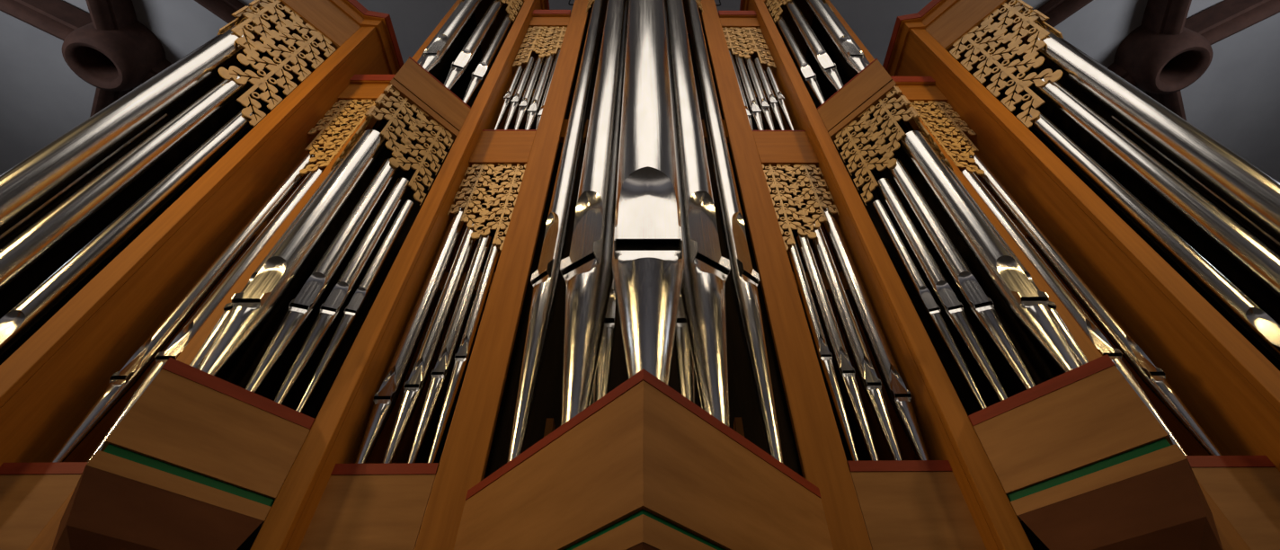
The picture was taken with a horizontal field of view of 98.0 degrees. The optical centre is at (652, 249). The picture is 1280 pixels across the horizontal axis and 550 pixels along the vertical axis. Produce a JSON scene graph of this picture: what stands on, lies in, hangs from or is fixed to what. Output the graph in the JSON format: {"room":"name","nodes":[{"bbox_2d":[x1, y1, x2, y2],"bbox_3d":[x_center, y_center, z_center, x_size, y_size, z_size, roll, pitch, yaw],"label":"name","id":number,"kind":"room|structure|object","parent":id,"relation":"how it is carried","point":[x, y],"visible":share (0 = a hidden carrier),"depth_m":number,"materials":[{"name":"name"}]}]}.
{"room":"church interior","nodes":[
{"label":"church interior","id":0,"kind":"room"},
{"bbox_2d":[0,0,1279,183],"bbox_3d":[-0.105,-9.455,6.964,38.000,0.348,29.000,0,-49,-1],"label":"ceiling","id":1,"kind":"structure","parent":0,"point":[1235,102],"depth_m":11.70,"materials":[{"name":"white paint"}]},
{"bbox_2d":[0,0,92,40],"bbox_3d":[-14.682,-6.131,9.273,8.739,0.834,0.380,29,-55,-24],"label":"trim","id":2,"kind":"structure","parent":1,"relation":"attached to","point":[58,19],"depth_m":10.62,"materials":[{"name":"brown wood"}]},
{"bbox_2d":[85,0,137,30],"bbox_3d":[-9.125,-7.431,8.206,0.380,0.834,8.739,15,-50,-13],"label":"trim","id":3,"kind":"structure","parent":1,"relation":"attached to","point":[105,14],"depth_m":10.61,"materials":[{"name":"brown wood"}]},
{"bbox_2d":[89,87,133,116],"bbox_3d":[-13.903,-1.152,13.664,0.380,0.834,8.739,32,-56,-25],"label":"trim","id":4,"kind":"structure","parent":1,"relation":"attached to","point":[102,99],"depth_m":11.62,"materials":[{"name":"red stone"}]},
{"bbox_2d":[62,20,166,91],"bbox_3d":[-10.769,-3.895,11.131,1.240,1.120,1.240,0,-49,-1],"label":"boss","id":5,"kind":"structure","parent":1,"relation":"attached to","point":[133,49],"depth_m":10.91,"materials":[{"name":"brown wood"}]},
{"bbox_2d":[141,59,172,83],"bbox_3d":[-7.521,-1.272,13.646,0.380,0.834,8.739,-34,-56,26],"label":"trim","id":6,"kind":"structure","parent":1,"relation":"attached to","point":[165,63],"depth_m":11.45,"materials":[{"name":"brown wood"}]},
{"bbox_2d":[194,0,251,28],"bbox_3d":[-8.943,-5.252,10.197,0.380,0.783,20.224,-37,-58,27],"label":"trim","id":7,"kind":"structure","parent":1,"relation":"attached to","point":[223,9],"depth_m":10.48,"materials":[{"name":"brown wood"}]},
{"bbox_2d":[1037,0,1093,29],"bbox_3d":[8.655,-5.268,10.424,20.224,0.783,0.380,-37,-58,27],"label":"trim","id":8,"kind":"structure","parent":1,"relation":"attached to","point":[1057,11],"depth_m":10.68,"materials":[{"name":"brown wood"}]},
{"bbox_2d":[1106,62,1137,87],"bbox_3d":[7.152,-1.285,13.835,0.380,0.834,8.739,34,-57,-27],"label":"trim","id":9,"kind":"structure","parent":1,"relation":"attached to","point":[1114,67],"depth_m":11.70,"materials":[{"name":"brown wood"}]},
{"bbox_2d":[1113,25,1213,94],"bbox_3d":[10.459,-3.914,11.404,1.240,1.120,1.240,0,-49,-1],"label":"boss","id":10,"kind":"structure","parent":1,"relation":"attached to","point":[1144,53],"depth_m":11.18,"materials":[{"name":"brown wood"}]},
{"bbox_2d":[1145,90,1186,120],"bbox_3d":[13.531,-1.177,14.017,0.380,0.834,8.739,-32,-55,24],"label":"trim","id":11,"kind":"structure","parent":1,"relation":"attached to","point":[1173,102],"depth_m":11.93,"materials":[{"name":"red stone"}]},
{"bbox_2d":[1140,0,1191,35],"bbox_3d":[8.884,-7.447,8.438,0.380,0.834,8.739,-15,-50,12],"label":"trim","id":12,"kind":"structure","parent":1,"relation":"attached to","point":[1160,16],"depth_m":10.85,"materials":[{"name":"brown wood"}]},
{"bbox_2d":[1183,0,1279,44],"bbox_3d":[14.414,-6.158,9.648,8.739,0.834,0.380,-29,-54,22],"label":"trim","id":13,"kind":"structure","parent":1,"relation":"attached to","point":[1226,18],"depth_m":10.89,"materials":[{"name":"brown wood"}]},
{"bbox_3d":[0.031,-0.721,-2.965,38.000,0.300,29.000,0,-49,-1],"label":"floor","id":14,"kind":"structure","parent":0,"visible":0},
{"bbox_2d":[0,74,395,549],"bbox_3d":[-2.220,0.813,2.572,0.439,6.034,0.708,0,-49,-1],"label":"case","id":15,"kind":"object","parent":14,"relation":"on","point":[31,493],"visible":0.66,"depth_m":2.05,"materials":[{"name":"brown wood"}]},
{"bbox_2d":[49,153,317,462],"bbox_3d":[-2.322,0.146,2.928,0.078,2.309,0.078,0,-49,-1],"label":"pipe","id":16,"kind":"object","parent":15,"relation":"on","point":[122,381],"visible":0.95,"depth_m":2.68,"materials":[{"name":"metal"}]},
{"bbox_2d":[86,168,323,462],"bbox_3d":[-2.191,0.215,2.870,0.103,2.129,0.103,0,-49,-1],"label":"pipe","id":17,"kind":"object","parent":15,"relation":"on","point":[200,316],"visible":0.36,"depth_m":2.77,"materials":[{"name":"metal"}]},
{"bbox_2d":[0,0,403,466],"bbox_3d":[-2.958,0.289,2.673,1.138,6.892,1.429,0,-49,-1],"label":"case","id":18,"kind":"object","parent":14,"relation":"on","point":[303,55],"visible":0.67,"depth_m":3.18,"materials":[{"name":"brown wood"}]},
{"bbox_2d":[0,113,168,248],"bbox_3d":[-3.243,-0.105,2.800,0.094,2.350,0.094,-14,-50,12],"label":"pipe","id":19,"kind":"object","parent":18,"relation":"on","point":[68,191],"visible":0.51,"depth_m":3.10,"materials":[{"name":"metal"}]},
{"bbox_2d":[0,87,199,235],"bbox_3d":[-3.118,-0.277,2.797,0.116,2.570,0.116,-15,-50,12],"label":"pipe","id":20,"kind":"object","parent":18,"relation":"on","point":[197,89],"visible":0.14,"depth_m":3.05,"materials":[{"name":"metal"}]},
{"bbox_2d":[0,74,246,291],"bbox_3d":[-2.803,-0.278,2.801,0.116,2.570,0.116,14,-50,-13],"label":"pipe","id":21,"kind":"object","parent":18,"relation":"on","point":[19,254],"visible":0.88,"depth_m":2.81,"materials":[{"name":"metal"}]},
{"bbox_2d":[0,110,252,355],"bbox_3d":[-2.678,-0.106,2.807,0.094,2.350,0.094,14,-50,-13],"label":"pipe","id":22,"kind":"object","parent":18,"relation":"on","point":[19,320],"visible":0.95,"depth_m":2.70,"materials":[{"name":"metal"}]},
{"bbox_2d":[0,26,254,232],"bbox_3d":[-2.962,-0.528,2.885,0.174,3.030,0.174,0,-49,-1],"label":"pipe","id":23,"kind":"object","parent":18,"relation":"on","point":[27,184],"visible":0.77,"depth_m":2.95,"materials":[{"name":"metal"}]},
{"bbox_2d":[26,0,549,549],"bbox_3d":[-1.610,-0.122,3.275,0.906,8.312,1.272,0,-49,-1],"label":"case","id":24,"kind":"object","parent":14,"relation":"on","point":[201,460],"visible":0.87,"depth_m":2.23,"materials":[{"name":"brown wood"}]},
{"bbox_2d":[189,158,343,368],"bbox_3d":[-1.758,0.059,2.584,0.082,1.662,0.082,-15,-50,12],"label":"pipe","id":25,"kind":"object","parent":24,"relation":"on","point":[196,362],"visible":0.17,"depth_m":2.35,"materials":[{"name":"metal"}]},
{"bbox_2d":[197,129,385,376],"bbox_3d":[-1.614,-0.052,2.568,0.127,1.782,0.127,0,-49,-1],"label":"pipe","id":26,"kind":"object","parent":24,"relation":"on","point":[251,307],"visible":0.95,"depth_m":2.41,"materials":[{"name":"metal"}]},
{"bbox_2d":[245,158,399,392],"bbox_3d":[-1.498,0.059,2.587,0.082,1.662,0.082,14,-50,-13],"label":"pipe","id":27,"kind":"object","parent":24,"relation":"on","point":[300,307],"visible":0.99,"depth_m":2.48,"materials":[{"name":"metal"}]},
{"bbox_2d":[274,177,408,404],"bbox_3d":[-1.427,0.141,2.607,0.071,1.582,0.071,14,-50,-13],"label":"pipe","id":28,"kind":"object","parent":24,"relation":"on","point":[330,309],"visible":0.99,"depth_m":2.54,"materials":[{"name":"metal"}]},
{"bbox_2d":[295,199,414,412],"bbox_3d":[-1.368,0.223,2.593,0.054,1.452,0.054,15,-50,-13],"label":"pipe","id":29,"kind":"object","parent":24,"relation":"on","point":[351,310],"visible":0.99,"depth_m":2.57,"materials":[{"name":"metal"}]},
{"bbox_2d":[417,0,464,64],"bbox_3d":[-1.807,-1.765,4.713,0.098,2.154,0.098,-14,-50,12],"label":"pipe","id":30,"kind":"object","parent":24,"relation":"on","point":[419,61],"visible":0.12,"depth_m":4.72,"materials":[{"name":"metal"}]},
{"bbox_2d":[420,0,481,72],"bbox_3d":[-1.638,-1.879,4.642,0.114,2.194,0.114,0,-49,-1],"label":"pipe","id":31,"kind":"object","parent":24,"relation":"on","point":[433,56],"visible":0.95,"depth_m":4.36,"materials":[{"name":"metal"}]},
{"bbox_2d":[444,0,504,89],"bbox_3d":[-1.508,-1.765,4.717,0.098,2.154,0.098,14,-50,-13],"label":"pipe","id":32,"kind":"object","parent":24,"relation":"on","point":[457,68],"visible":0.96,"depth_m":4.57,"materials":[{"name":"metal"}]},
{"bbox_2d":[462,14,513,104],"bbox_3d":[-1.402,-1.611,4.721,0.090,1.954,0.090,14,-50,-13],"label":"pipe","id":33,"kind":"object","parent":24,"relation":"on","point":[478,75],"visible":0.95,"depth_m":4.64,"materials":[{"name":"metal"}]},
{"bbox_2d":[298,9,570,549],"bbox_3d":[-1.015,0.281,3.191,0.385,7.642,0.708,0,-49,-1],"label":"case","id":34,"kind":"object","parent":14,"relation":"on","point":[360,506],"visible":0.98,"depth_m":2.09,"materials":[{"name":"brown wood"}]},
{"bbox_2d":[354,204,469,463],"bbox_3d":[-1.148,0.342,2.729,0.082,1.751,0.082,0,-49,-1],"label":"pipe","id":35,"kind":"object","parent":34,"relation":"on","point":[385,399],"visible":0.93,"depth_m":2.58,"materials":[{"name":"metal"}]},
{"bbox_2d":[382,223,477,463],"bbox_3d":[-1.040,0.398,2.656,0.074,1.565,0.074,0,-49,-1],"label":"pipe","id":36,"kind":"object","parent":34,"relation":"on","point":[413,387],"visible":0.92,"depth_m":2.55,"materials":[{"name":"metal"}]},
{"bbox_2d":[407,234,491,463],"bbox_3d":[-0.946,0.423,2.621,0.064,1.477,0.064,0,-49,-1],"label":"pipe","id":37,"kind":"object","parent":34,"relation":"on","point":[440,373],"visible":1,"depth_m":2.56,"materials":[{"name":"metal"}]},
{"bbox_2d":[426,243,500,462],"bbox_3d":[-0.868,0.445,2.590,0.056,1.401,0.056,0,-49,-1],"label":"pipe","id":38,"kind":"object","parent":34,"relation":"on","point":[461,358],"visible":0.96,"depth_m":2.56,"materials":[{"name":"metal"}]},
{"bbox_2d":[493,65,523,129],"bbox_3d":[-1.164,-1.185,4.438,0.054,1.227,0.054,0,-49,-1],"label":"pipe","id":39,"kind":"object","parent":34,"relation":"on","point":[507,98],"visible":0.94,"depth_m":4.49,"materials":[{"name":"metal"}]},
{"bbox_2d":[503,56,534,129],"bbox_3d":[-1.093,-1.247,4.518,0.061,1.427,0.061,0,-49,-1],"label":"pipe","id":40,"kind":"object","parent":34,"relation":"on","point":[515,102],"visible":0.97,"depth_m":4.52,"materials":[{"name":"metal"}]},
{"bbox_2d":[514,53,544,129],"bbox_3d":[-1.015,-1.269,4.539,0.063,1.487,0.063,0,-49,-1],"label":"pipe","id":41,"kind":"object","parent":34,"relation":"on","point":[523,107],"visible":0.95,"depth_m":4.51,"materials":[{"name":"metal"}]},
{"bbox_2d":[524,53,555,129],"bbox_3d":[-0.933,-1.282,4.568,0.074,1.547,0.074,0,-49,-1],"label":"pipe","id":42,"kind":"object","parent":34,"relation":"on","point":[533,111],"visible":0.94,"depth_m":4.52,"materials":[{"name":"metal"}]},
{"bbox_2d":[535,49,559,129],"bbox_3d":[-0.852,-1.306,4.589,0.065,1.607,0.065,0,-49,-1],"label":"pipe","id":43,"kind":"object","parent":34,"relation":"on","point":[539,113],"visible":0.34,"depth_m":4.54,"materials":[{"name":"metal"}]},
{"bbox_2d":[414,0,872,549],"bbox_3d":[-0.052,-0.492,3.530,1.654,9.152,1.516,0,-49,-1],"label":"case","id":44,"kind":"object","parent":14,"relation":"on","point":[644,466],"visible":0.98,"depth_m":2.03,"materials":[{"name":"brown wood"}]},
{"bbox_2d":[506,0,605,462],"bbox_3d":[-0.541,-0.856,3.937,0.132,5.346,0.132,-32,-56,25],"label":"pipe","id":45,"kind":"object","parent":44,"relation":"on","point":[546,281],"visible":0.94,"depth_m":2.95,"materials":[{"name":"metal"}]},
{"bbox_2d":[560,0,629,425],"bbox_3d":[-0.306,-1.137,3.959,0.218,5.746,0.218,-28,-54,22],"label":"pipe","id":46,"kind":"object","parent":44,"relation":"on","point":[587,273],"visible":0.88,"depth_m":2.68,"materials":[{"name":"metal"}]},
{"bbox_2d":[592,278,617,403],"bbox_3d":[-0.208,0.289,2.485,0.096,1.646,0.096,0,-49,-1],"label":"pipe","id":47,"kind":"object","parent":44,"relation":"on","point":[603,372],"visible":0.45,"depth_m":2.28,"materials":[{"name":"metal"}]},
{"bbox_2d":[611,0,684,384],"bbox_3d":[-0.043,-1.512,3.966,0.286,6.246,0.286,0,-49,-1],"label":"pipe","id":48,"kind":"object","parent":44,"relation":"on","point":[647,262],"visible":0.99,"depth_m":2.35,"materials":[{"name":"metal"}]},
{"bbox_2d":[674,295,695,403],"bbox_3d":[0.132,0.289,2.489,0.096,1.646,0.096,0,-49,-1],"label":"pipe","id":49,"kind":"object","parent":44,"relation":"on","point":[684,360],"visible":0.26,"depth_m":2.26,"materials":[{"name":"metal"}]},
{"bbox_2d":[664,0,730,426],"bbox_3d":[0.201,-1.138,3.966,0.218,5.746,0.218,28,-55,-23],"label":"pipe","id":50,"kind":"object","parent":44,"relation":"on","point":[706,272],"visible":0.77,"depth_m":2.65,"materials":[{"name":"metal"}]},
{"bbox_2d":[684,0,783,463],"bbox_3d":[0.438,-0.857,3.950,0.132,5.346,0.132,32,-56,-26],"label":"pipe","id":51,"kind":"object","parent":44,"relation":"on","point":[744,280],"visible":0.98,"depth_m":2.96,"materials":[{"name":"metal"}]},
{"bbox_2d":[718,10,986,549],"bbox_3d":[0.920,0.279,3.216,0.385,7.642,0.708,0,-49,-1],"label":"case","id":52,"kind":"object","parent":14,"relation":"on","point":[904,504],"visible":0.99,"depth_m":2.12,"materials":[{"name":"brown wood"}]},
{"bbox_2d":[728,49,753,130],"bbox_3d":[0.718,-1.307,4.609,0.065,1.607,0.065,0,-49,-1],"label":"pipe","id":53,"kind":"object","parent":52,"relation":"on","point":[749,114],"visible":0.34,"depth_m":4.56,"materials":[{"name":"metal"}]},
{"bbox_2d":[734,53,764,130],"bbox_3d":[0.800,-1.284,4.590,0.074,1.547,0.074,0,-49,-1],"label":"pipe","id":54,"kind":"object","parent":52,"relation":"on","point":[755,111],"visible":0.91,"depth_m":4.53,"materials":[{"name":"metal"}]},
{"bbox_2d":[744,54,774,130],"bbox_3d":[0.882,-1.270,4.564,0.063,1.487,0.063,0,-49,-1],"label":"pipe","id":55,"kind":"object","parent":52,"relation":"on","point":[764,106],"visible":0.97,"depth_m":4.53,"materials":[{"name":"metal"}]},
{"bbox_2d":[754,57,784,130],"bbox_3d":[0.961,-1.248,4.544,0.061,1.427,0.061,0,-49,-1],"label":"pipe","id":56,"kind":"object","parent":52,"relation":"on","point":[773,103],"visible":0.96,"depth_m":4.54,"materials":[{"name":"metal"}]},
{"bbox_2d":[765,66,794,130],"bbox_3d":[1.035,-1.187,4.466,0.054,1.227,0.054,0,-49,-1],"label":"pipe","id":57,"kind":"object","parent":52,"relation":"on","point":[780,98],"visible":0.98,"depth_m":4.52,"materials":[{"name":"metal"}]},
{"bbox_2d":[787,243,859,461],"bbox_3d":[0.789,0.443,2.611,0.056,1.401,0.056,0,-49,-1],"label":"pipe","id":58,"kind":"object","parent":52,"relation":"on","point":[824,355],"visible":0.97,"depth_m":2.59,"materials":[{"name":"metal"}]},
{"bbox_2d":[796,234,878,461],"bbox_3d":[0.866,0.422,2.644,0.064,1.477,0.064,0,-49,-1],"label":"pipe","id":59,"kind":"object","parent":52,"relation":"on","point":[847,372],"visible":1,"depth_m":2.58,"materials":[{"name":"metal"}]},
{"bbox_2d":[810,223,902,460],"bbox_3d":[0.960,0.396,2.682,0.074,1.565,0.074,0,-49,-1],"label":"pipe","id":60,"kind":"object","parent":52,"relation":"on","point":[871,384],"visible":0.93,"depth_m":2.58,"materials":[{"name":"metal"}]},
{"bbox_2d":[817,204,929,460],"bbox_3d":[1.065,0.340,2.757,0.082,1.751,0.082,0,-49,-1],"label":"pipe","id":61,"kind":"object","parent":52,"relation":"on","point":[900,397],"visible":0.93,"depth_m":2.61,"materials":[{"name":"metal"}]},
{"bbox_2d":[739,0,1251,549],"bbox_3d":[1.512,-0.125,3.315,0.906,8.312,1.272,0,-49,-1],"label":"case","id":62,"kind":"object","parent":14,"relation":"on","point":[1074,459],"visible":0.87,"depth_m":2.23,"materials":[{"name":"brown wood"}]},
{"bbox_2d":[775,15,825,105],"bbox_3d":[1.264,-1.614,4.755,0.090,1.954,0.090,-15,-50,12],"label":"pipe","id":63,"kind":"object","parent":62,"relation":"on","point":[810,78],"visible":0.97,"depth_m":4.68,"materials":[{"name":"metal"}]},
{"bbox_2d":[784,0,843,90],"bbox_3d":[1.370,-1.768,4.754,0.098,2.154,0.098,-14,-50,12],"label":"pipe","id":64,"kind":"object","parent":62,"relation":"on","point":[829,68],"visible":0.94,"depth_m":4.61,"materials":[{"name":"metal"}]},
{"bbox_2d":[805,0,866,73],"bbox_3d":[1.502,-1.881,4.683,0.114,2.194,0.114,0,-49,-1],"label":"pipe","id":65,"kind":"object","parent":62,"relation":"on","point":[854,58],"visible":0.92,"depth_m":4.41,"materials":[{"name":"metal"}]},
{"bbox_2d":[821,0,870,65],"bbox_3d":[1.669,-1.768,4.758,0.098,2.154,0.098,14,-50,-13],"label":"pipe","id":66,"kind":"object","parent":62,"relation":"on","point":[866,62],"visible":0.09,"depth_m":4.80,"materials":[{"name":"metal"}]},
{"bbox_2d":[871,200,986,409],"bbox_3d":[1.288,0.221,2.628,0.054,1.452,0.054,-15,-50,12],"label":"pipe","id":67,"kind":"object","parent":62,"relation":"on","point":[933,310],"visible":0.99,"depth_m":2.60,"materials":[{"name":"metal"}]},
{"bbox_2d":[877,177,1007,400],"bbox_3d":[1.347,0.138,2.642,0.071,1.582,0.071,-14,-50,12],"label":"pipe","id":68,"kind":"object","parent":62,"relation":"on","point":[954,308],"visible":0.98,"depth_m":2.58,"materials":[{"name":"metal"}]},
{"bbox_2d":[887,159,1035,389],"bbox_3d":[1.418,0.056,2.624,0.082,1.662,0.082,-15,-50,12],"label":"pipe","id":69,"kind":"object","parent":62,"relation":"on","point":[982,306],"visible":0.96,"depth_m":2.52,"materials":[{"name":"metal"}]},
{"bbox_2d":[899,130,1080,373],"bbox_3d":[1.534,-0.054,2.609,0.127,1.782,0.127,0,-49,-1],"label":"pipe","id":70,"kind":"object","parent":62,"relation":"on","point":[1028,305],"visible":1,"depth_m":2.45,"materials":[{"name":"metal"}]},
{"bbox_2d":[941,159,1089,365],"bbox_3d":[1.678,0.056,2.628,0.082,1.662,0.082,14,-50,-13],"label":"pipe","id":71,"kind":"object","parent":62,"relation":"on","point":[1076,349],"visible":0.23,"depth_m":2.40,"materials":[{"name":"metal"}]},
{"bbox_2d":[882,0,1279,471],"bbox_3d":[2.876,0.284,2.748,1.138,6.892,1.429,0,-49,-1],"label":"case","id":72,"kind":"object","parent":14,"relation":"on","point":[977,53],"visible":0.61,"depth_m":3.22,"materials":[{"name":"brown wood"}]},
{"bbox_2d":[1027,28,1279,239],"bbox_3d":[2.873,-0.533,2.960,0.174,3.030,0.174,0,-49,-1],"label":"pipe","id":73,"kind":"object","parent":72,"relation":"on","point":[1251,191],"visible":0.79,"depth_m":2.99,"materials":[{"name":"metal"}]},
{"bbox_2d":[1029,111,1279,361],"bbox_3d":[2.591,-0.111,2.875,0.094,2.350,0.094,-14,-50,12],"label":"pipe","id":74,"kind":"object","parent":72,"relation":"on","point":[1249,315],"visible":0.95,"depth_m":2.74,"materials":[{"name":"metal"}]},
{"bbox_2d":[1035,78,1279,297],"bbox_3d":[2.716,-0.283,2.872,0.116,2.570,0.116,-15,-50,12],"label":"pipe","id":75,"kind":"object","parent":72,"relation":"on","point":[1251,253],"visible":0.89,"depth_m":2.85,"materials":[{"name":"metal"}]},
{"bbox_2d":[1080,89,1279,242],"bbox_3d":[3.032,-0.283,2.876,0.116,2.570,0.116,14,-50,-13],"label":"pipe","id":76,"kind":"object","parent":72,"relation":"on","point":[1104,108],"visible":0.12,"depth_m":3.09,"materials":[{"name":"metal"}]},
{"bbox_2d":[1109,115,1279,255],"bbox_3d":[3.157,-0.111,2.882,0.094,2.350,0.094,14,-50,-13],"label":"pipe","id":77,"kind":"object","parent":72,"relation":"on","point":[1222,205],"visible":0.56,"depth_m":3.15,"materials":[{"name":"metal"}]},
{"bbox_2d":[890,76,1279,549],"bbox_3d":[2.142,0.809,2.628,0.439,6.034,0.708,0,-49,-1],"label":"case","id":78,"kind":"object","parent":14,"relation":"on","point":[1246,489],"visible":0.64,"depth_m":2.10,"materials":[{"name":"brown wood"}]},
{"bbox_2d":[960,169,1187,455],"bbox_3d":[2.104,0.211,2.926,0.103,2.129,0.103,0,-49,-1],"label":"pipe","id":79,"kind":"object","parent":78,"relation":"on","point":[1085,323],"visible":0.47,"depth_m":2.82,"materials":[{"name":"metal"}]},
{"bbox_2d":[967,154,1222,455],"bbox_3d":[2.233,0.142,2.986,0.078,2.309,0.078,0,-49,-1],"label":"pipe","id":80,"kind":"object","parent":78,"relation":"on","point":[1154,377],"visible":0.93,"depth_m":2.75,"materials":[{"name":"metal"}]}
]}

